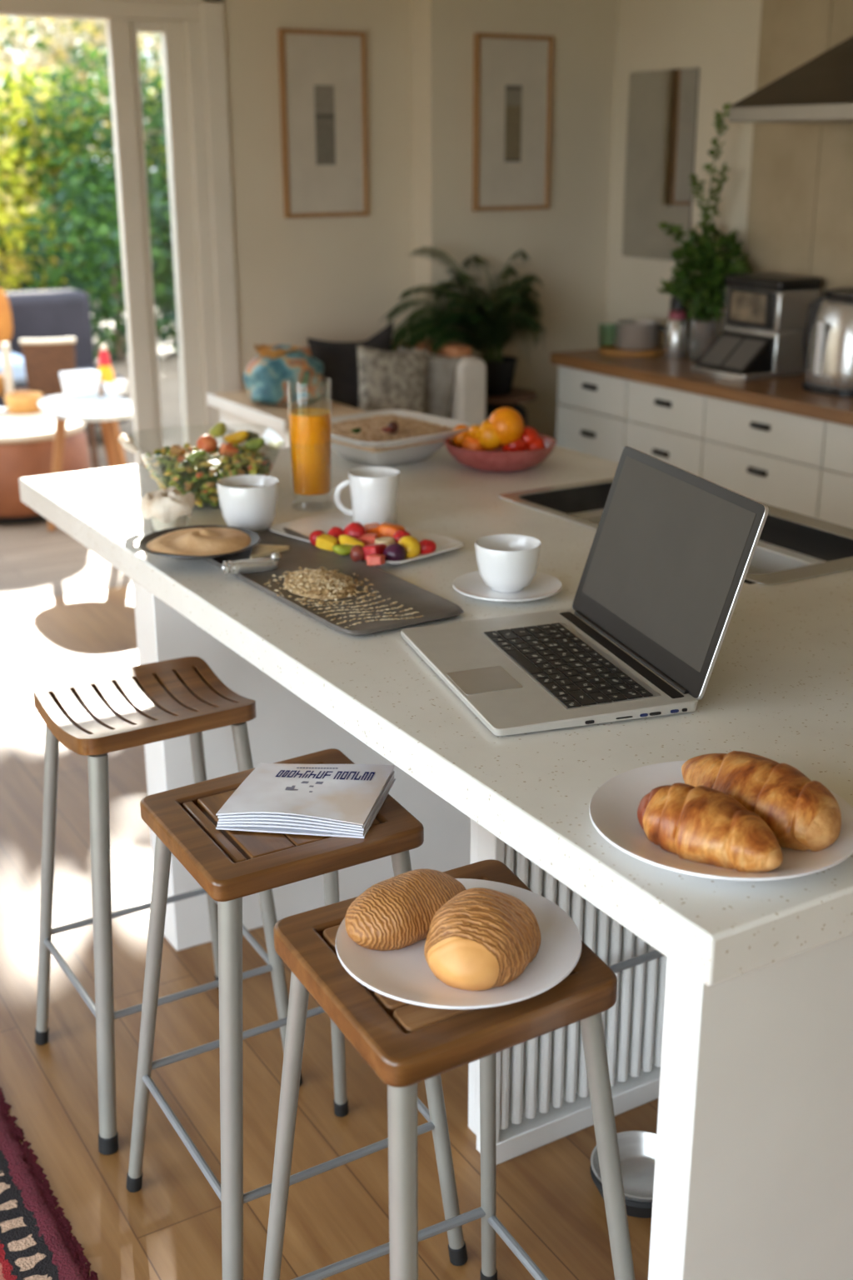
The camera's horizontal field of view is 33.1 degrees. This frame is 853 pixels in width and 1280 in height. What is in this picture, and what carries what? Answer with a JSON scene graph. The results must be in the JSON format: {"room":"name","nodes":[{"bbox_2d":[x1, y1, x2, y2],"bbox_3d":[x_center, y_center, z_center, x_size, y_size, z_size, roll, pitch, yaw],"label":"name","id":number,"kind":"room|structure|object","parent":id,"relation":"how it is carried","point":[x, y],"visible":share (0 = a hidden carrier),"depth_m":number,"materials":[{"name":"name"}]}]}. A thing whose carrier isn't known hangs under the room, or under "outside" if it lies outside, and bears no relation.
{"room":"kitchen","nodes":[
{"label":"kitchen","id":0,"kind":"room"},
{"bbox_2d":[0,585,659,1279],"bbox_3d":[0.307,1.005,2.442,5.950,0.080,7.900,-11,22,-29],"label":"floor","id":1,"kind":"structure","parent":0,"point":[548,1199],"depth_m":2.72,"materials":[{"name":"brown wood"}]},
{"bbox_2d":[0,1087,98,1279],"bbox_3d":[-0.888,1.118,1.975,0.971,0.014,2.411,-11,22,-29],"label":"rug","id":2,"kind":"object","parent":1,"relation":"on","point":[37,1242],"visible":1,"depth_m":2.39,"materials":[{"name":"fabric"}]},
{"bbox_2d":[33,656,302,1154],"bbox_3d":[-0.507,0.461,2.706,0.421,0.785,0.422,-11,22,-29],"label":"bar stool","id":3,"kind":"object","parent":1,"relation":"on","point":[94,715],"visible":0.97,"depth_m":2.57,"materials":[{"name":"brown wood"}]},
{"bbox_2d":[207,390,364,448],"bbox_3d":[-0.513,-0.481,5.391,0.340,0.822,0.680,-11,22,-29],"label":"bench","id":4,"kind":"object","parent":1,"relation":"on","point":[270,421],"visible":0.34,"depth_m":5.18,"materials":[{"name":"white wood"}]},
{"bbox_2d":[242,343,326,404],"bbox_3d":[-0.516,-0.976,5.245,0.290,0.211,0.223,-11,22,-29],"label":"cushion","id":5,"kind":"object","parent":4,"relation":"on","point":[281,374],"visible":1,"depth_m":5.16,"materials":[{"name":"multicoloured fabric"}]},
{"bbox_2d":[125,748,468,1279],"bbox_3d":[-0.226,0.611,2.281,0.437,0.777,0.466,-11,22,-29],"label":"bar stool","id":6,"kind":"object","parent":1,"relation":"on","point":[230,866],"visible":0.81,"depth_m":2.08,"materials":[{"name":"brown wood"}]},
{"bbox_2d":[215,763,395,838],"bbox_3d":[-0.176,0.230,2.143,0.230,0.032,0.202,2,19,8],"label":"magazine","id":7,"kind":"object","parent":6,"relation":"on","point":[330,800],"visible":1,"depth_m":2.10,"materials":[{"name":"white paper"}]},
{"bbox_2d":[275,767,374,792],"bbox_3d":[-0.155,0.211,2.164,0.150,0.004,0.095,1,19,4],"label":"print","id":8,"kind":"object","parent":7,"relation":"on","point":[287,779],"depth_m":2.17,"materials":[{"name":"black"}]},
{"bbox_2d":[298,336,486,424],"bbox_3d":[-0.198,-0.701,5.809,0.690,0.965,0.560,-11,22,-29],"label":"sofa","id":9,"kind":"object","parent":1,"relation":"on","point":[468,400],"visible":0.16,"depth_m":5.62,"materials":[{"name":"white fabric"}]},
{"bbox_2d":[306,320,394,409],"bbox_3d":[-0.265,-0.982,5.563,0.428,0.460,0.163,-14,23,-35],"label":"cushion","id":10,"kind":"object","parent":9,"relation":"on","point":[339,360],"visible":0.38,"depth_m":5.48,"materials":[{"name":"grey fabric"}]},
{"bbox_2d":[356,344,428,413],"bbox_3d":[-0.134,-0.922,5.504,0.346,0.425,0.128,-9,21,-23],"label":"cushion","id":11,"kind":"object","parent":9,"relation":"on","point":[387,380],"visible":0.59,"depth_m":5.45,"materials":[{"name":"grey fabric"}]},
{"bbox_2d":[398,345,462,419],"bbox_3d":[-0.017,-0.955,5.647,0.316,0.395,0.091,2,19,6],"label":"cushion","id":12,"kind":"object","parent":9,"relation":"on","point":[440,376],"visible":0.3,"depth_m":5.59,"materials":[{"name":"grey fabric"}]},
{"bbox_2d":[263,859,635,1279],"bbox_3d":[0.031,0.744,1.890,0.421,0.777,0.467,-11,22,-29],"label":"bar stool","id":13,"kind":"object","parent":1,"relation":"on","point":[406,1044],"visible":0.6,"depth_m":1.71,"materials":[{"name":"brown wood"}]},
{"bbox_2d":[335,878,581,1009],"bbox_3d":[0.039,0.371,1.745,0.298,0.023,0.298,-11,22,-29],"label":"dinner plate","id":14,"kind":"object","parent":13,"relation":"on","point":[405,975],"visible":0.46,"depth_m":1.70,"materials":[{"name":"ceramic"}]},
{"bbox_2d":[345,868,466,950],"bbox_3d":[-0.025,0.327,1.784,0.176,0.065,0.105,-13,23,-33],"label":"roll","id":15,"kind":"object","parent":14,"relation":"on","point":[397,912],"visible":0.89,"depth_m":1.74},
{"bbox_2d":[424,887,541,990],"bbox_3d":[0.065,0.345,1.702,0.129,0.082,0.164,8,21,22],"label":"roll","id":16,"kind":"object","parent":14,"relation":"on","point":[481,938],"visible":1,"depth_m":1.66,"materials":[{"name":"food"}]},
{"bbox_2d":[132,509,852,1279],"bbox_3d":[0.405,0.403,2.749,1.343,0.858,1.832,-11,22,-29],"label":"kitchen island","id":17,"kind":"object","parent":1,"relation":"on","point":[752,1084],"visible":0.39,"depth_m":1.72,"materials":[{"name":"white paint"}]},
{"bbox_2d":[19,445,852,985],"bbox_3d":[0.237,-0.136,2.905,1.399,0.062,2.591,-11,22,-29],"label":"island countertop","id":18,"kind":"structure","parent":17,"relation":"on","point":[779,689],"depth_m":2.19,"materials":[{"name":"stone"}]},
{"bbox_2d":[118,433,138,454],"bbox_3d":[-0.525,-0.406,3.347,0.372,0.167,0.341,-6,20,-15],"label":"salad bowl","id":19,"kind":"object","parent":18,"relation":"on","point":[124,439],"visible":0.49,"depth_m":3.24,"materials":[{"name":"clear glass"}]},
{"bbox_2d":[142,441,271,507],"bbox_3d":[-0.510,-0.387,3.361,0.294,0.114,0.299,-6,20,-15],"label":"salad","id":20,"kind":"object","parent":19,"relation":"in","point":[200,477],"visible":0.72,"depth_m":3.26,"materials":[{"name":"green plant"}]},
{"bbox_2d":[196,434,217,452],"bbox_3d":[-0.520,-0.463,3.409,0.049,0.048,0.048,15,24,38],"label":"tomato","id":21,"kind":"object","parent":20,"relation":"on","point":[207,442],"visible":0.78,"depth_m":3.39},
{"bbox_2d":[209,422,226,437],"bbox_3d":[-0.520,-0.524,3.580,0.036,0.040,0.057,-15,24,-36],"label":"avocado slice","id":22,"kind":"object","parent":20,"relation":"on","point":[219,429],"visible":0.99,"depth_m":3.56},
{"bbox_2d":[224,430,249,444],"bbox_3d":[-0.463,-0.492,3.490,0.065,0.034,0.036,6,20,18],"label":"fruit piece","id":23,"kind":"object","parent":20,"relation":"on","point":[240,437],"visible":0.97,"depth_m":3.48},
{"bbox_2d":[244,437,264,451],"bbox_3d":[-0.409,-0.464,3.415,0.049,0.031,0.031,-3,19,-9],"label":"avocado slice","id":24,"kind":"object","parent":20,"relation":"on","point":[256,444],"visible":1,"depth_m":3.40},
{"bbox_2d":[138,486,194,530],"bbox_3d":[-0.553,-0.279,3.088,0.124,0.093,0.121,-11,22,-29],"label":"cupcake","id":25,"kind":"object","parent":18,"relation":"on","point":[168,508],"visible":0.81,"depth_m":3.06,"materials":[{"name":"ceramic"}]},
{"bbox_2d":[138,525,259,559],"bbox_3d":[-0.456,-0.189,2.889,0.242,0.025,0.242,-11,22,-29],"label":"shallow dish","id":26,"kind":"object","parent":18,"relation":"on","point":[255,538],"visible":0.34,"depth_m":2.89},
{"bbox_2d":[146,527,250,555],"bbox_3d":[-0.456,-0.206,2.883,0.217,0.030,0.216,-11,22,-29],"label":"hummus","id":27,"kind":"object","parent":26,"relation":"in","point":[197,541],"visible":1,"depth_m":2.85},
{"bbox_2d":[216,475,279,531],"bbox_3d":[-0.380,-0.284,3.073,0.132,0.112,0.132,-11,22,-29],"label":"tea cup","id":28,"kind":"object","parent":18,"relation":"on","point":[247,502],"visible":0.83,"depth_m":3.03,"materials":[{"name":"white ceramic"}]},
{"bbox_2d":[288,407,330,494],"bbox_3d":[-0.264,-0.445,3.266,0.102,0.292,0.102,-11,22,-29],"label":"orange juice","id":29,"kind":"object","parent":18,"relation":"on","point":[310,428],"visible":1,"depth_m":3.24,"materials":[{"name":"liquid"}]},
{"bbox_2d":[205,527,464,635],"bbox_3d":[-0.219,-0.123,2.753,0.244,0.014,0.724,-12,22,-31],"label":"tray","id":30,"kind":"object","parent":18,"relation":"on","point":[302,553],"visible":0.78,"depth_m":2.64,"materials":[{"name":"metal"}]},
{"bbox_2d":[222,552,281,574],"bbox_3d":[-0.335,-0.147,2.769,0.114,0.033,0.032,-8,20,-22],"label":"metal tool","id":31,"kind":"object","parent":30,"relation":"on","point":[269,563],"visible":1,"depth_m":2.76,"materials":[{"name":"metal"}]},
{"bbox_2d":[250,544,289,559],"bbox_3d":[-0.333,-0.182,2.901,0.104,0.008,0.071,-17,25,-39],"label":"cracker","id":32,"kind":"object","parent":30,"relation":"on","point":[260,550],"visible":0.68,"depth_m":2.89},
{"bbox_2d":[264,566,377,605],"bbox_3d":[-0.200,-0.114,2.675,0.195,0.026,0.257,-6,20,-17],"label":"heap","id":33,"kind":"object","parent":30,"relation":"on","point":[317,583],"visible":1,"depth_m":2.64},
{"bbox_2d":[299,588,423,628],"bbox_3d":[-0.117,-0.057,2.544,0.161,0.002,0.195,-11,22,-29],"label":"seeds","id":34,"kind":"object","parent":30,"relation":"on","point":[393,602],"visible":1,"depth_m":2.54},
{"bbox_2d":[269,511,464,563],"bbox_3d":[-0.130,-0.211,3.005,0.406,0.017,0.220,18,26,42],"label":"serving plate","id":35,"kind":"object","parent":18,"relation":"on","point":[324,522],"visible":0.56,"depth_m":3.07,"materials":[{"name":"white ceramic"}]},
{"bbox_2d":[315,534,337,551],"bbox_3d":[-0.202,-0.198,2.921,0.045,0.030,0.032,7,20,21],"label":"fruit piece","id":36,"kind":"object","parent":35,"relation":"on","point":[326,542],"visible":0.91,"depth_m":2.91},
{"bbox_2d":[339,535,364,546],"bbox_3d":[-0.151,-0.195,2.901,0.063,0.030,0.032,13,23,34],"label":"fruit piece","id":37,"kind":"object","parent":35,"relation":"on","point":[343,539],"visible":0.59,"depth_m":2.89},
{"bbox_2d":[343,521,366,539],"bbox_3d":[-0.148,-0.218,2.960,0.048,0.050,0.052,-2,19,-6],"label":"strawberry","id":38,"kind":"object","parent":35,"relation":"on","point":[356,529],"visible":0.59,"depth_m":2.94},
{"bbox_2d":[350,545,364,561],"bbox_3d":[-0.135,-0.169,2.840,0.032,0.036,0.031,-4,19,-12],"label":"fruit piece","id":39,"kind":"object","parent":35,"relation":"on","point":[357,553],"visible":1,"depth_m":2.83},
{"bbox_2d":[362,544,386,560],"bbox_3d":[-0.102,-0.175,2.839,0.040,0.034,0.043,12,22,31],"label":"melon","id":40,"kind":"object","parent":35,"relation":"on","point":[373,548],"visible":0.59,"depth_m":2.82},
{"bbox_2d":[366,554,385,565],"bbox_3d":[-0.099,-0.155,2.800,0.035,0.024,0.029,7,20,19],"label":"melon piece","id":41,"kind":"object","parent":35,"relation":"on","point":[372,559],"visible":1,"depth_m":2.79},
{"bbox_2d":[378,522,405,537],"bbox_3d":[-0.074,-0.221,2.974,0.055,0.041,0.044,8,21,22],"label":"peach piece","id":42,"kind":"object","parent":35,"relation":"on","point":[387,529],"visible":0.57,"depth_m":2.96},
{"bbox_2d":[383,543,406,564],"bbox_3d":[-0.062,-0.170,2.831,0.042,0.043,0.043,16,25,39],"label":"grape","id":43,"kind":"object","parent":35,"relation":"on","point":[394,552],"visible":0.92,"depth_m":2.81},
{"bbox_2d":[398,535,420,558],"bbox_3d":[-0.036,-0.182,2.861,0.048,0.048,0.050,3,19,10],"label":"peach piece","id":44,"kind":"object","parent":35,"relation":"on","point":[412,547],"visible":0.73,"depth_m":2.84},
{"bbox_2d":[419,539,436,554],"bbox_3d":[-0.001,-0.186,2.881,0.040,0.033,0.036,6,20,16],"label":"strawberry","id":45,"kind":"object","parent":35,"relation":"on","point":[427,546],"visible":0.84,"depth_m":2.87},
{"bbox_2d":[334,466,399,524],"bbox_3d":[-0.121,-0.306,3.128,0.129,0.118,0.112,-11,22,-29],"label":"mug","id":46,"kind":"object","parent":18,"relation":"on","point":[374,490],"visible":0.82,"depth_m":3.10,"materials":[{"name":"white ceramic"}]},
{"bbox_2d":[330,409,472,466],"bbox_3d":[-0.111,-0.524,3.801,0.370,0.092,0.370,-15,24,-37],"label":"square dish","id":47,"kind":"object","parent":18,"relation":"on","point":[411,454],"visible":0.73,"depth_m":3.72,"materials":[{"name":"white ceramic"}]},
{"bbox_2d":[330,414,454,452],"bbox_3d":[-0.111,-0.560,3.788,0.304,0.047,0.304,-15,24,-37],"label":"couscous","id":48,"kind":"object","parent":47,"relation":"in","point":[371,431],"visible":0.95,"depth_m":3.73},
{"bbox_2d":[443,433,557,472],"bbox_3d":[0.190,-0.481,3.711,0.292,0.068,0.292,-11,22,-29],"label":"fruit bowl","id":49,"kind":"object","parent":18,"relation":"on","point":[497,460],"visible":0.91,"depth_m":3.61,"materials":[{"name":"ceramic"}]},
{"bbox_2d":[452,424,469,448],"bbox_3d":[0.094,-0.534,3.768,0.059,0.063,0.064,-3,19,-7],"label":"orange","id":50,"kind":"object","parent":49,"relation":"in","point":[458,439],"visible":0.59,"depth_m":3.74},
{"bbox_2d":[461,436,487,451],"bbox_3d":[0.125,-0.500,3.708,0.065,0.065,0.062,11,22,29],"label":"orange","id":51,"kind":"object","parent":49,"relation":"in","point":[469,443],"visible":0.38,"depth_m":3.68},
{"bbox_2d":[478,420,501,450],"bbox_3d":[0.167,-0.525,3.684,0.071,0.078,0.075,0,19,0],"label":"orange","id":52,"kind":"object","parent":49,"relation":"in","point":[488,438],"visible":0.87,"depth_m":3.65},
{"bbox_2d":[502,435,526,451],"bbox_3d":[0.228,-0.501,3.701,0.062,0.065,0.064,13,23,34],"label":"tomato","id":53,"kind":"object","parent":49,"relation":"in","point":[519,445],"visible":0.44,"depth_m":3.67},
{"bbox_2d":[488,406,524,444],"bbox_3d":[0.203,-0.549,3.684,0.094,0.097,0.097,-13,23,-34],"label":"orange","id":54,"kind":"object","parent":53,"relation":"on","point":[508,423],"visible":0.94,"depth_m":3.65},
{"bbox_2d":[522,426,539,449],"bbox_3d":[0.263,-0.521,3.719,0.059,0.063,0.062,2,19,8],"label":"tomato","id":55,"kind":"object","parent":49,"relation":"in","point":[530,434],"visible":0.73,"depth_m":3.69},
{"bbox_2d":[453,570,562,602],"bbox_3d":[0.150,-0.096,2.669,0.202,0.017,0.202,-11,22,-29],"label":"saucer","id":56,"kind":"object","parent":18,"relation":"on","point":[472,584],"visible":0.74,"depth_m":2.66,"materials":[{"name":"white ceramic"}]},
{"bbox_2d":[475,534,541,592],"bbox_3d":[0.150,-0.137,2.655,0.122,0.088,0.122,-11,22,-29],"label":"tea cup","id":57,"kind":"object","parent":56,"relation":"on","point":[506,562],"visible":1,"depth_m":2.62,"materials":[{"name":"white ceramic"}]},
{"bbox_2d":[400,445,769,735],"bbox_3d":[0.220,-0.097,2.228,0.410,0.302,0.468,-6,20,-17],"label":"laptop","id":58,"kind":"object","parent":18,"relation":"on","point":[672,550],"visible":1,"depth_m":2.22,"materials":[{"name":"metal"}]},
{"bbox_2d":[499,478,852,584],"bbox_3d":[0.596,-0.170,3.192,0.484,0.194,0.885,-11,22,-29],"label":"sink","id":59,"kind":"object","parent":18,"relation":"in","point":[832,543],"visible":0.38,"depth_m":3.17,"materials":[{"name":"metal"}]},
{"bbox_2d":[589,760,852,880],"bbox_3d":[0.357,0.221,1.730,0.322,0.025,0.322,-11,22,-29],"label":"dinner plate","id":60,"kind":"object","parent":18,"relation":"on","point":[613,807],"visible":0.36,"depth_m":1.69,"materials":[{"name":"ceramic"}]},
{"bbox_2d":[637,782,783,872],"bbox_3d":[0.331,0.213,1.666,0.109,0.065,0.198,-16,24,-38],"label":"croissant","id":61,"kind":"object","parent":60,"relation":"on","point":[702,824],"visible":1,"depth_m":1.63,"materials":[{"name":"food"}]},
{"bbox_2d":[681,750,841,851],"bbox_3d":[0.406,0.181,1.742,0.123,0.075,0.240,-13,23,-33],"label":"croissant","id":62,"kind":"object","parent":60,"relation":"on","point":[802,813],"visible":0.77,"depth_m":1.68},
{"bbox_2d":[475,824,667,1143],"bbox_3d":[0.393,0.452,2.558,0.665,0.800,0.088,-11,22,-29],"label":"radiator","id":63,"kind":"object","parent":17,"relation":"attached to","point":[542,1071],"visible":0.09,"depth_m":2.56,"materials":[{"name":"metal"}]},
{"bbox_2d":[485,386,537,426],"bbox_3d":[0.305,-0.680,6.091,0.310,0.740,0.310,-11,22,-29],"label":"plant stand","id":64,"kind":"object","parent":1,"relation":"on","point":[518,395],"visible":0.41,"depth_m":5.91,"materials":[{"name":"brown wood"}]},
{"bbox_2d":[380,245,547,394],"bbox_3d":[0.117,-1.286,5.801,0.681,0.593,0.404,-11,22,-29],"label":"potted palm","id":65,"kind":"object","parent":64,"relation":"on","point":[493,332],"visible":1,"depth_m":5.82,"materials":[{"name":"green plant"}]},
{"bbox_2d":[556,365,628,463],"bbox_3d":[0.866,-0.714,6.010,0.524,0.853,0.453,-11,22,-29],"label":"base cabinet","id":66,"kind":"object","parent":1,"relation":"on","point":[592,412],"visible":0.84,"depth_m":5.80,"materials":[{"name":"paint"}]},
{"bbox_2d":[590,1130,656,1218],"bbox_3d":[0.370,0.923,2.474,0.176,0.053,0.176,-11,22,-29],"label":"pet bowl","id":67,"kind":"object","parent":1,"relation":"on","point":[637,1148],"visible":0.34,"depth_m":2.50,"materials":[{"name":"metal"}]},
{"bbox_2d":[625,380,706,476],"bbox_3d":[1.099,-0.587,5.639,0.524,0.853,0.450,-11,22,-29],"label":"base cabinet","id":68,"kind":"object","parent":1,"relation":"on","point":[666,424],"visible":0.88,"depth_m":5.41,"materials":[{"name":"paint"}]},
{"bbox_2d":[701,395,826,518],"bbox_3d":[1.367,-0.442,5.214,0.524,0.853,0.585,-11,22,-29],"label":"base cabinet","id":69,"kind":"object","parent":1,"relation":"on","point":[766,456],"visible":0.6,"depth_m":4.99,"materials":[{"name":"paint"}]},
{"bbox_2d":[550,345,852,426],"bbox_3d":[1.453,-0.821,4.929,0.537,0.045,2.785,-11,22,-29],"label":"countertop","id":70,"kind":"structure","parent":69,"relation":"on","point":[786,394],"depth_m":5.19,"materials":[{"name":"brown wood"}]},
{"bbox_2d":[599,344,664,356],"bbox_3d":[0.852,-1.196,5.933,0.276,0.016,0.276,-11,22,-29],"label":"wooden board","id":71,"kind":"object","parent":70,"relation":"on","point":[613,350],"visible":0.74,"depth_m":5.84,"materials":[{"name":"brown wood"}]},
{"bbox_2d":[615,319,665,349],"bbox_3d":[0.894,-1.256,5.917,0.194,0.105,0.251,-11,22,-29],"label":"saucepan","id":72,"kind":"object","parent":71,"relation":"on","point":[633,334],"visible":0.94,"depth_m":5.88,"materials":[{"name":"metal"}]},
{"bbox_2d":[665,310,689,359],"bbox_3d":[1.002,-1.224,5.750,0.088,0.185,0.088,-11,22,-29],"label":"steel canister","id":73,"kind":"object","parent":70,"relation":"on","point":[677,327],"visible":1,"depth_m":5.72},
{"bbox_2d":[670,295,689,318],"bbox_3d":[1.042,-1.328,5.933,0.076,0.264,0.076,-11,22,-29],"label":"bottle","id":74,"kind":"object","parent":70,"relation":"on","point":[675,304],"visible":0.05,"depth_m":5.88,"materials":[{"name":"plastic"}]},
{"bbox_2d":[657,103,752,360],"bbox_3d":[1.096,-1.575,5.583,0.307,0.957,0.427,-2,19,-6],"label":"potted plant","id":75,"kind":"object","parent":70,"relation":"on","point":[710,285],"visible":0.95,"depth_m":5.57,"materials":[{"name":"plant"}]},
{"bbox_2d":[690,318,722,360],"bbox_3d":[1.104,-1.190,5.694,0.122,0.157,0.122,-11,22,-29],"label":"pot","id":76,"kind":"object","parent":70,"relation":"on","point":[704,331],"depth_m":5.65,"materials":[{"name":"metal"}]},
{"bbox_2d":[691,272,822,381],"bbox_3d":[1.212,-1.164,5.322,0.372,0.350,0.300,-11,22,-29],"label":"coffee machine","id":77,"kind":"object","parent":70,"relation":"on","point":[766,313],"visible":0.96,"depth_m":5.25,"materials":[{"name":"metal"}]},
{"bbox_2d":[802,286,852,397],"bbox_3d":[1.458,-1.042,4.971,0.294,0.345,0.344,-11,22,-29],"label":"kettle","id":78,"kind":"object","parent":70,"relation":"on","point":[827,339],"visible":1,"depth_m":4.87,"materials":[{"name":"metal"}]},
{"bbox_2d":[818,420,852,528],"bbox_3d":[1.669,-0.279,4.735,0.524,0.853,0.585,-11,22,-29],"label":"base cabinet","id":79,"kind":"object","parent":1,"relation":"on","point":[836,505],"visible":0.45,"depth_m":4.72,"materials":[{"name":"paint"}]},
{"bbox_2d":[200,0,618,450],"bbox_3d":[-1.653,-1.301,5.126,5.950,2.550,0.290,-11,22,-29],"label":"wall","id":80,"kind":"structure","parent":0,"point":[323,278],"depth_m":5.87,"materials":[{"name":"paint"}]},
{"bbox_2d":[0,0,219,464],"bbox_3d":[-2.055,-1.082,5.022,2.785,2.205,0.130,-11,22,-29],"label":"door","id":81,"kind":"structure","parent":80,"relation":"in","point":[179,27],"depth_m":5.44,"materials":[{"name":"paint"}]},
{"bbox_2d":[137,0,243,445],"bbox_3d":[-1.985,-1.111,4.975,2.870,2.290,0.022,-11,22,-29],"label":"trim","id":82,"kind":"structure","parent":80,"relation":"attached to","point":[212,11],"depth_m":5.50,"materials":[{"name":"paint"}]},
{"bbox_2d":[278,28,368,218],"bbox_3d":[-0.401,-2.025,5.655,0.367,0.690,0.026,-11,22,-29],"label":"framed picture","id":83,"kind":"object","parent":80,"relation":"attached to","point":[322,73],"visible":1,"depth_m":5.65,"materials":[{"name":"paper"}]},
{"bbox_2d":[314,85,335,164],"bbox_3d":[-0.399,-2.024,5.652,0.086,0.296,0.002,-11,22,-29],"label":"print","id":84,"kind":"object","parent":83,"relation":"attached to","point":[324,95],"depth_m":5.65},
{"bbox_2d":[472,32,553,210],"bbox_3d":[0.355,-2.123,5.912,0.372,0.679,0.026,-11,22,-29],"label":"framed picture","id":85,"kind":"object","parent":80,"relation":"attached to","point":[512,74],"visible":1,"depth_m":5.91,"materials":[{"name":"paper"}]},
{"bbox_2d":[505,85,522,161],"bbox_3d":[0.357,-2.122,5.909,0.080,0.296,0.002,-11,22,-29],"label":"print","id":86,"kind":"object","parent":85,"relation":"attached to","point":[513,93],"depth_m":5.91},
{"bbox_2d":[475,355,517,394],"bbox_3d":[0.281,-1.091,5.929,0.188,0.140,0.188,-11,22,-29],"label":"pot","id":87,"kind":"object","parent":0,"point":[500,369],"depth_m":5.87,"materials":[{"name":"black ceramic"}]},
{"bbox_2d":[605,0,852,350],"bbox_3d":[2.812,-0.679,3.278,0.152,2.550,7.630,-11,22,-29],"label":"wall","id":88,"kind":"structure","parent":0,"point":[721,38],"depth_m":5.51,"materials":[{"name":"paint"}]},
{"bbox_2d":[622,67,699,261],"bbox_3d":[0.965,-1.967,5.968,0.009,0.744,0.430,-11,22,-29],"label":"wall mirror","id":89,"kind":"object","parent":88,"relation":"attached to","point":[662,116],"visible":0.86,"depth_m":5.96,"materials":[{"name":"silver mirror"}]},
{"bbox_2d":[729,35,852,123],"bbox_3d":[1.473,-2.046,4.532,0.499,0.769,0.900,-11,22,-29],"label":"range hood","id":90,"kind":"object","parent":88,"relation":"attached to","point":[820,90],"visible":1,"depth_m":4.68,"materials":[{"name":"metal"}]},
{"label":"outside","id":91,"kind":"structure","parent":0,"visible":0},
{"bbox_2d":[0,285,184,604],"bbox_3d":[-7.194,-2.879,13.860,30.000,0.095,20.500,-11,22,-29],"label":"terrace","id":92,"kind":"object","parent":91,"point":[37,562],"depth_m":6.48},
{"bbox_2d":[0,411,90,524],"bbox_3d":[-2.015,-0.851,7.075,0.704,0.435,0.704,-11,22,-29],"label":"pouf","id":93,"kind":"object","parent":92,"relation":"on","point":[27,441],"visible":0.73,"depth_m":6.80,"materials":[{"name":"leather"}]},
{"bbox_2d":[4,391,42,414],"bbox_3d":[-2.042,-1.202,7.292,0.190,0.088,0.190,-11,22,-29],"label":"wooden bowl","id":94,"kind":"object","parent":93,"relation":"on","point":[17,402],"visible":0.94,"depth_m":7.23,"materials":[{"name":"brown wood"}]},
{"bbox_2d":[0,337,99,469],"bbox_3d":[-2.082,-1.334,8.015,0.485,0.741,0.516,-5,19,-13],"label":"wicker chair","id":95,"kind":"object","parent":92,"relation":"on","point":[44,358],"visible":0.52,"depth_m":7.73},
{"bbox_2d":[0,60,114,291],"bbox_3d":[-3.705,-3.728,12.195,2.177,2.581,1.470,-9,21,-24],"label":"tree","id":96,"kind":"object","parent":92,"relation":"on","point":[12,163],"visible":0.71,"depth_m":12.01,"materials":[{"name":"green plant"}]},
{"bbox_2d":[0,288,128,426],"bbox_3d":[-3.003,-1.534,8.428,2.300,0.865,0.870,-11,22,-29],"label":"outdoor sofa","id":97,"kind":"object","parent":92,"relation":"on","point":[51,313],"visible":0.44,"depth_m":8.87,"materials":[{"name":"fabric"}]},
{"bbox_2d":[0,288,13,348],"bbox_3d":[-2.668,-1.883,8.403,0.479,0.394,0.217,-13,23,-33],"label":"cushion","id":98,"kind":"object","parent":97,"relation":"on","point":[6,321],"visible":0.83,"depth_m":8.44,"materials":[{"name":"fabric"}]},
{"bbox_2d":[0,348,27,384],"bbox_3d":[-3.161,-1.498,8.162,1.700,0.160,0.580,-11,22,-29],"label":"seat cushion","id":99,"kind":"object","parent":97,"relation":"on","point":[17,363],"depth_m":8.30,"materials":[{"name":"white fabric"}]},
{"bbox_2d":[0,186,159,327],"bbox_3d":[-4.560,-3.555,13.520,4.878,1.623,0.930,-11,22,-29],"label":"hedge","id":100,"kind":"object","parent":92,"relation":"on","point":[100,278],"visible":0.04,"depth_m":14.04,"materials":[{"name":"green plant"}]},
{"bbox_2d":[0,15,164,286],"bbox_3d":[-3.547,-5.162,14.983,2.874,3.480,1.778,-11,22,-29],"label":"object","id":101,"kind":"object","parent":92,"relation":"on","point":[57,42],"visible":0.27,"depth_m":14.23,"materials":[{"name":"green plant"}]},
{"bbox_2d":[37,393,132,531],"bbox_3d":[-1.533,-0.788,6.637,0.405,0.607,0.660,-11,22,-29],"label":"table","id":102,"kind":"object","parent":92,"relation":"on","point":[107,410],"visible":0.71,"depth_m":6.60,"materials":[{"name":"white wood"}]},
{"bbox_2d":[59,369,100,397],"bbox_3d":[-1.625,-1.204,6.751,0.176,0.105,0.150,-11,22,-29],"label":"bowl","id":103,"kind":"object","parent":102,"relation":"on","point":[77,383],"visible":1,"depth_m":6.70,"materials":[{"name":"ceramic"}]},
{"bbox_2d":[97,344,114,393],"bbox_3d":[-1.520,-1.284,6.796,0.080,0.226,0.080,-11,22,-29],"label":"sauce bottle","id":104,"kind":"object","parent":102,"relation":"on","point":[105,368],"visible":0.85,"depth_m":6.77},
{"bbox_2d":[100,379,127,395],"bbox_3d":[-1.472,-1.191,6.778,0.116,0.062,0.100,-11,22,-29],"label":"bowl","id":105,"kind":"object","parent":102,"relation":"on","point":[119,387],"visible":1,"depth_m":6.74,"materials":[{"name":"ceramic"}]},
{"bbox_2d":[15,40,178,363],"bbox_3d":[-2.290,-3.708,12.230,2.558,2.590,1.587,-10,21,-27],"label":"shrub","id":106,"kind":"object","parent":92,"relation":"on","point":[159,210],"visible":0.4,"depth_m":11.87,"materials":[{"name":"green plant"}]},
{"bbox_2d":[143,69,174,284],"bbox_3d":[-1.892,-4.007,12.963,1.718,2.585,1.315,-7,20,-18],"label":"shrub","id":107,"kind":"object","parent":92,"relation":"on","point":[148,143],"visible":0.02,"depth_m":12.49,"materials":[{"name":"green plant"}]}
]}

